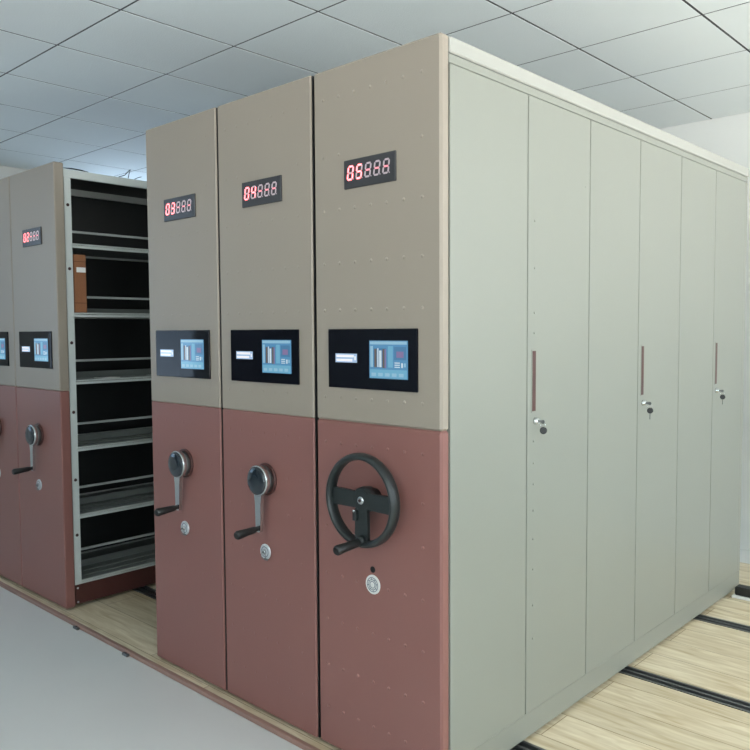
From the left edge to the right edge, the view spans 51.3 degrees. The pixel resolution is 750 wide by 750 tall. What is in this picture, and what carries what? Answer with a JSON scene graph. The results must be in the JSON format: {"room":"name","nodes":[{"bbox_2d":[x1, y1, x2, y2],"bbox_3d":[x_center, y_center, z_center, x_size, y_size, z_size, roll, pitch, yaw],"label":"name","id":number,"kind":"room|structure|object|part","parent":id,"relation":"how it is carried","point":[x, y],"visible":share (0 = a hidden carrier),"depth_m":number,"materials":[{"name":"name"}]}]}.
{"room":"archive storage room","nodes":[
{"label":"archive storage room","id":0,"kind":"room"},
{"bbox_2d":[0,165,28,178],"bbox_3d":[-4.129,-0.282,5.603,0.200,2.896,8.573,3,4,43],"label":"wall","id":1,"kind":"structure","parent":0,"point":[5,171],"depth_m":6.53,"materials":[{"name":"white paint"}]},
{"bbox_2d":[0,0,749,180],"bbox_3d":[-0.869,-1.553,2.486,9.126,0.060,8.573,3,4,43],"label":"ceiling","id":2,"kind":"structure","parent":0,"point":[83,83],"depth_m":3.89,"materials":[{"name":"white"}]},
{"bbox_2d":[0,549,749,749],"bbox_3d":[-0.851,1.368,2.653,9.126,0.100,8.573,3,4,43],"label":"floor","id":3,"kind":"structure","parent":0,"point":[62,687],"depth_m":3.11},
{"bbox_2d":[0,581,319,749],"bbox_3d":[-0.555,1.285,3.022,7.200,0.020,0.020,3,4,43],"label":"trim","id":4,"kind":"structure","parent":3,"relation":"on","point":[232,707],"depth_m":3.27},
{"bbox_2d":[132,586,545,749],"bbox_3d":[-0.223,1.262,3.379,7.200,0.021,0.082,3,4,43],"label":"rail","id":5,"kind":"object","parent":3,"relation":"on","point":[145,590],"visible":0.02,"depth_m":2.74,"materials":[{"name":"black metal"}]},
{"bbox_2d":[0,562,749,749],"bbox_3d":[0.551,1.211,4.209,7.200,0.018,3.228,3,4,43],"label":"wooden deck","id":6,"kind":"object","parent":3,"relation":"on","point":[625,712],"visible":0.03,"depth_m":3.13,"materials":[{"name":"brown wood"}]},
{"bbox_2d":[0,176,154,585],"bbox_3d":[-1.337,-0.015,5.444,0.532,2.288,2.806,3,4,43],"label":"shelving unit","id":7,"kind":"object","parent":6,"relation":"on","point":[94,338],"visible":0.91,"depth_m":4.71,"materials":[{"name":"grey metal"}]},
{"bbox_3d":[-2.197,-0.153,4.511,0.386,0.193,0.008,3,4,43],"label":"control panel","id":8,"kind":"part","parent":7,"relation":"part of","materials":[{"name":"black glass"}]},
{"bbox_3d":[-2.180,-0.523,4.510,0.532,1.156,0.052,3,4,43],"label":"panel","id":9,"kind":"part","parent":7,"relation":"part of","materials":[{"name":"beige metal"}]},
{"bbox_3d":[-2.173,0.619,4.575,0.532,1.132,0.052,3,4,43],"label":"panel","id":10,"kind":"part","parent":7,"relation":"part of","materials":[{"name":"red metal"}]},
{"bbox_2d":[10,161,155,608],"bbox_3d":[-0.942,0.014,5.078,0.532,2.309,2.806,3,4,43],"label":"shelving unit","id":11,"kind":"object","parent":6,"relation":"on","point":[55,568],"visible":0.48,"depth_m":4.16,"materials":[{"name":"grey metal"}]},
{"bbox_3d":[-1.820,0.429,4.151,0.048,0.160,0.014,3,4,43],"label":"crank arm","id":12,"kind":"part","parent":11,"relation":"part of","materials":[{"name":"silver metal"}]},
{"bbox_3d":[-1.812,0.318,4.154,0.120,0.120,0.047,3,4,43],"label":"crank handle","id":13,"kind":"part","parent":11,"relation":"part of","materials":[{"name":"silver metal"}]},
{"bbox_3d":[-1.802,-0.134,4.144,0.386,0.193,0.008,3,4,43],"label":"control panel","id":14,"kind":"part","parent":11,"relation":"part of","materials":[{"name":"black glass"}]},
{"bbox_3d":[-1.785,-0.505,4.143,0.532,1.156,0.052,3,4,43],"label":"panel","id":15,"kind":"part","parent":11,"relation":"part of","materials":[{"name":"beige metal"}]},
{"bbox_3d":[-1.778,0.637,4.209,0.532,1.132,0.052,3,4,43],"label":"panel","id":16,"kind":"part","parent":11,"relation":"part of","materials":[{"name":"red metal"}]},
{"bbox_3d":[-1.566,0.046,4.040,0.012,2.109,0.036,3,4,43],"label":"post","id":17,"kind":"part","parent":11,"relation":"part of","materials":[{"name":"grey metal"}]},
{"bbox_2d":[73,254,86,312],"bbox_3d":[-1.613,-0.478,4.132,0.228,0.300,0.068,3,4,43],"label":"box","id":18,"kind":"object","parent":11,"relation":"on","point":[79,261],"visible":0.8,"depth_m":4.05,"materials":[{"name":"brown cardboard"}]},
{"bbox_3d":[-0.881,-1.095,5.085,0.510,0.040,2.610,3,4,43],"label":"rail","id":19,"kind":"part","parent":11,"relation":"part of","materials":[{"name":"grey metal"}]},
{"bbox_3d":[-1.456,-0.694,4.486,0.504,0.022,0.854,3,4,43],"label":"shelf","id":20,"kind":"part","parent":11,"relation":"part of","materials":[{"name":"grey metal"}]},
{"bbox_3d":[-1.454,-0.339,4.506,0.504,0.022,0.854,3,4,43],"label":"shelf","id":21,"kind":"part","parent":11,"relation":"part of","materials":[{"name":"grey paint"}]},
{"bbox_3d":[-1.452,0.010,4.527,0.504,0.022,0.854,3,4,43],"label":"shelf","id":22,"kind":"part","parent":11,"relation":"part of","materials":[{"name":"grey metal"}]},
{"bbox_3d":[-1.450,0.360,4.546,0.504,0.022,0.854,3,4,43],"label":"shelf","id":23,"kind":"part","parent":11,"relation":"part of","materials":[{"name":"grey metal"}]},
{"bbox_3d":[-1.448,0.714,4.567,0.504,0.022,0.854,3,4,43],"label":"shelf","id":24,"kind":"part","parent":11,"relation":"part of","materials":[{"name":"grey metal"}]},
{"bbox_3d":[-1.446,1.064,4.587,0.504,0.022,0.854,3,4,43],"label":"shelf","id":25,"kind":"part","parent":11,"relation":"part of","materials":[{"name":"grey metal"}]},
{"bbox_2d":[146,107,227,689],"bbox_3d":[0.069,0.062,4.138,0.510,2.309,2.806,3,4,43],"label":"shelving unit","id":26,"kind":"object","parent":6,"relation":"on","point":[182,164],"visible":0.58,"depth_m":3.19,"materials":[{"name":"grey metal"}]},
{"bbox_3d":[-0.808,0.476,3.212,0.048,0.160,0.014,3,4,43],"label":"crank arm","id":27,"kind":"part","parent":26,"relation":"part of","materials":[{"name":"silver metal"}]},
{"bbox_3d":[-0.801,0.366,3.215,0.120,0.120,0.047,3,4,43],"label":"crank handle","id":28,"kind":"part","parent":26,"relation":"part of","materials":[{"name":"silver metal"}]},
{"bbox_3d":[-0.774,-0.457,3.204,0.500,1.156,0.053,3,4,43],"label":"panel","id":29,"kind":"part","parent":26,"relation":"part of","materials":[{"name":"beige metal"}]},
{"bbox_3d":[-0.791,-0.087,3.205,0.386,0.193,0.008,3,4,43],"label":"control panel","id":30,"kind":"part","parent":26,"relation":"part of","materials":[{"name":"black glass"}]},
{"bbox_3d":[-0.767,0.685,3.270,0.500,1.132,0.053,3,4,43],"label":"panel","id":31,"kind":"part","parent":26,"relation":"part of","materials":[{"name":"red metal"}]},
{"bbox_2d":[218,76,320,737],"bbox_3d":[0.457,0.080,3.779,0.531,2.309,2.806,3,4,43],"label":"shelving unit","id":32,"kind":"object","parent":6,"relation":"on","point":[266,139],"visible":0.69,"depth_m":2.83,"materials":[{"name":"grey metal"}]},
{"bbox_3d":[-0.423,0.495,2.854,0.048,0.160,0.014,3,4,43],"label":"crank arm","id":33,"kind":"part","parent":32,"relation":"part of","materials":[{"name":"silver metal"}]},
{"bbox_3d":[-0.415,0.384,2.857,0.120,0.120,0.047,3,4,43],"label":"crank handle","id":34,"kind":"part","parent":32,"relation":"part of","materials":[{"name":"silver metal"}]},
{"bbox_3d":[-0.406,-0.069,2.847,0.386,0.193,0.008,3,4,43],"label":"control panel","id":35,"kind":"part","parent":32,"relation":"part of","materials":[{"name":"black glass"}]},
{"bbox_3d":[-0.389,-0.439,2.846,0.526,1.156,0.053,3,4,43],"label":"panel","id":36,"kind":"part","parent":32,"relation":"part of","materials":[{"name":"beige metal"}]},
{"bbox_3d":[-0.382,0.703,2.912,0.526,1.132,0.053,3,4,43],"label":"panel","id":37,"kind":"part","parent":32,"relation":"part of","materials":[{"name":"red metal"}]},
{"bbox_2d":[314,32,748,749],"bbox_3d":[0.860,0.101,3.381,0.586,2.309,2.844,3,4,43],"label":"shelving unit","id":38,"kind":"object","parent":6,"relation":"on","point":[530,288],"visible":1,"depth_m":2.62,"materials":[{"name":"grey metal"}]},
{"bbox_3d":[-0.008,0.677,2.522,0.063,0.063,0.008,3,4,43],"label":"round lock plate","id":39,"kind":"part","parent":38,"relation":"part of","materials":[{"name":"white plastic"}]},
{"bbox_3d":[-0.012,-0.050,2.482,0.386,0.193,0.008,3,4,43],"label":"control panel","id":40,"kind":"part","parent":38,"relation":"part of","materials":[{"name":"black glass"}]},
{"bbox_3d":[0.007,-0.419,2.469,0.542,1.156,0.043,3,4,43],"label":"panel","id":41,"kind":"part","parent":38,"relation":"part of","materials":[{"name":"beige metal"}]},
{"bbox_3d":[0.014,0.723,2.534,0.542,1.132,0.043,3,4,43],"label":"panel","id":42,"kind":"part","parent":38,"relation":"part of","materials":[{"name":"red metal"}]},
{"bbox_3d":[0.362,0.135,2.495,0.019,2.110,0.423,3,4,43],"label":"door","id":43,"kind":"part","parent":38,"relation":"part of","materials":[{"name":"grey metal"}]},
{"bbox_3d":[0.542,0.021,2.667,0.005,0.216,0.028,3,4,43],"label":"pull handle","id":44,"kind":"part","parent":38,"relation":"part of","materials":[{"name":"metal"}]},
{"bbox_3d":[0.656,0.115,2.808,0.022,2.110,0.425,3,4,43],"label":"door","id":45,"kind":"part","parent":38,"relation":"part of","materials":[{"name":"grey metal"}]},
{"bbox_3d":[0.911,-0.994,3.413,0.538,0.028,2.622,3,4,43],"label":"rail","id":46,"kind":"part","parent":38,"relation":"part of","materials":[{"name":"grey metal"}]},
{"bbox_3d":[0.948,0.095,3.124,0.019,2.110,0.425,3,4,43],"label":"door","id":47,"kind":"part","parent":38,"relation":"part of","materials":[{"name":"grey metal"}]},
{"bbox_3d":[1.128,-0.019,3.296,0.005,0.216,0.028,3,4,43],"label":"pull handle","id":48,"kind":"part","parent":38,"relation":"part of","materials":[{"name":"metal"}]},
{"bbox_3d":[1.241,0.075,3.438,0.019,2.110,0.425,3,4,43],"label":"door","id":49,"kind":"part","parent":38,"relation":"part of","materials":[{"name":"grey metal"}]},
{"bbox_3d":[1.534,0.056,3.753,0.019,2.110,0.425,3,4,43],"label":"door","id":50,"kind":"part","parent":38,"relation":"part of","materials":[{"name":"grey metal"}]},
{"bbox_3d":[1.714,-0.058,3.925,0.005,0.216,0.028,3,4,43],"label":"pull handle","id":51,"kind":"part","parent":38,"relation":"part of","materials":[{"name":"metal"}]},
{"bbox_3d":[1.827,0.036,4.067,0.019,2.110,0.425,3,4,43],"label":"door","id":52,"kind":"part","parent":38,"relation":"part of","materials":[{"name":"grey metal"}]},
{"bbox_3d":[1.987,0.025,4.242,0.018,2.111,0.040,3,4,43],"label":"post","id":53,"kind":"part","parent":38,"relation":"part of","materials":[{"name":"grey metal"}]},
{"bbox_2d":[732,584,749,600],"bbox_3d":[1.975,1.165,4.185,0.095,0.060,0.080,3,4,43],"label":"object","id":54,"kind":"object","parent":6,"relation":"on","point":[742,592],"visible":1,"depth_m":4.17,"materials":[{"name":"black plastic"}]},
{"bbox_2d":[619,666,749,712],"bbox_3d":[0.339,1.224,3.982,7.200,0.021,0.082,3,4,43],"label":"rail","id":55,"kind":"object","parent":3,"relation":"on","point":[673,684],"visible":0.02,"depth_m":3.13,"materials":[{"name":"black metal"}]},
{"bbox_2d":[693,614,749,632],"bbox_3d":[0.897,1.187,4.581,7.200,0.021,0.082,3,4,43],"label":"rail","id":56,"kind":"object","parent":3,"relation":"on","point":[700,617],"visible":0.02,"depth_m":3.83,"materials":[{"name":"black metal"}]},
{"bbox_2d":[660,112,749,550],"bbox_3d":[1.990,-0.320,5.627,8.726,2.896,0.200,3,4,43],"label":"wall","id":57,"kind":"structure","parent":0,"point":[728,137],"depth_m":5.12,"materials":[{"name":"white paint"}]}
]}

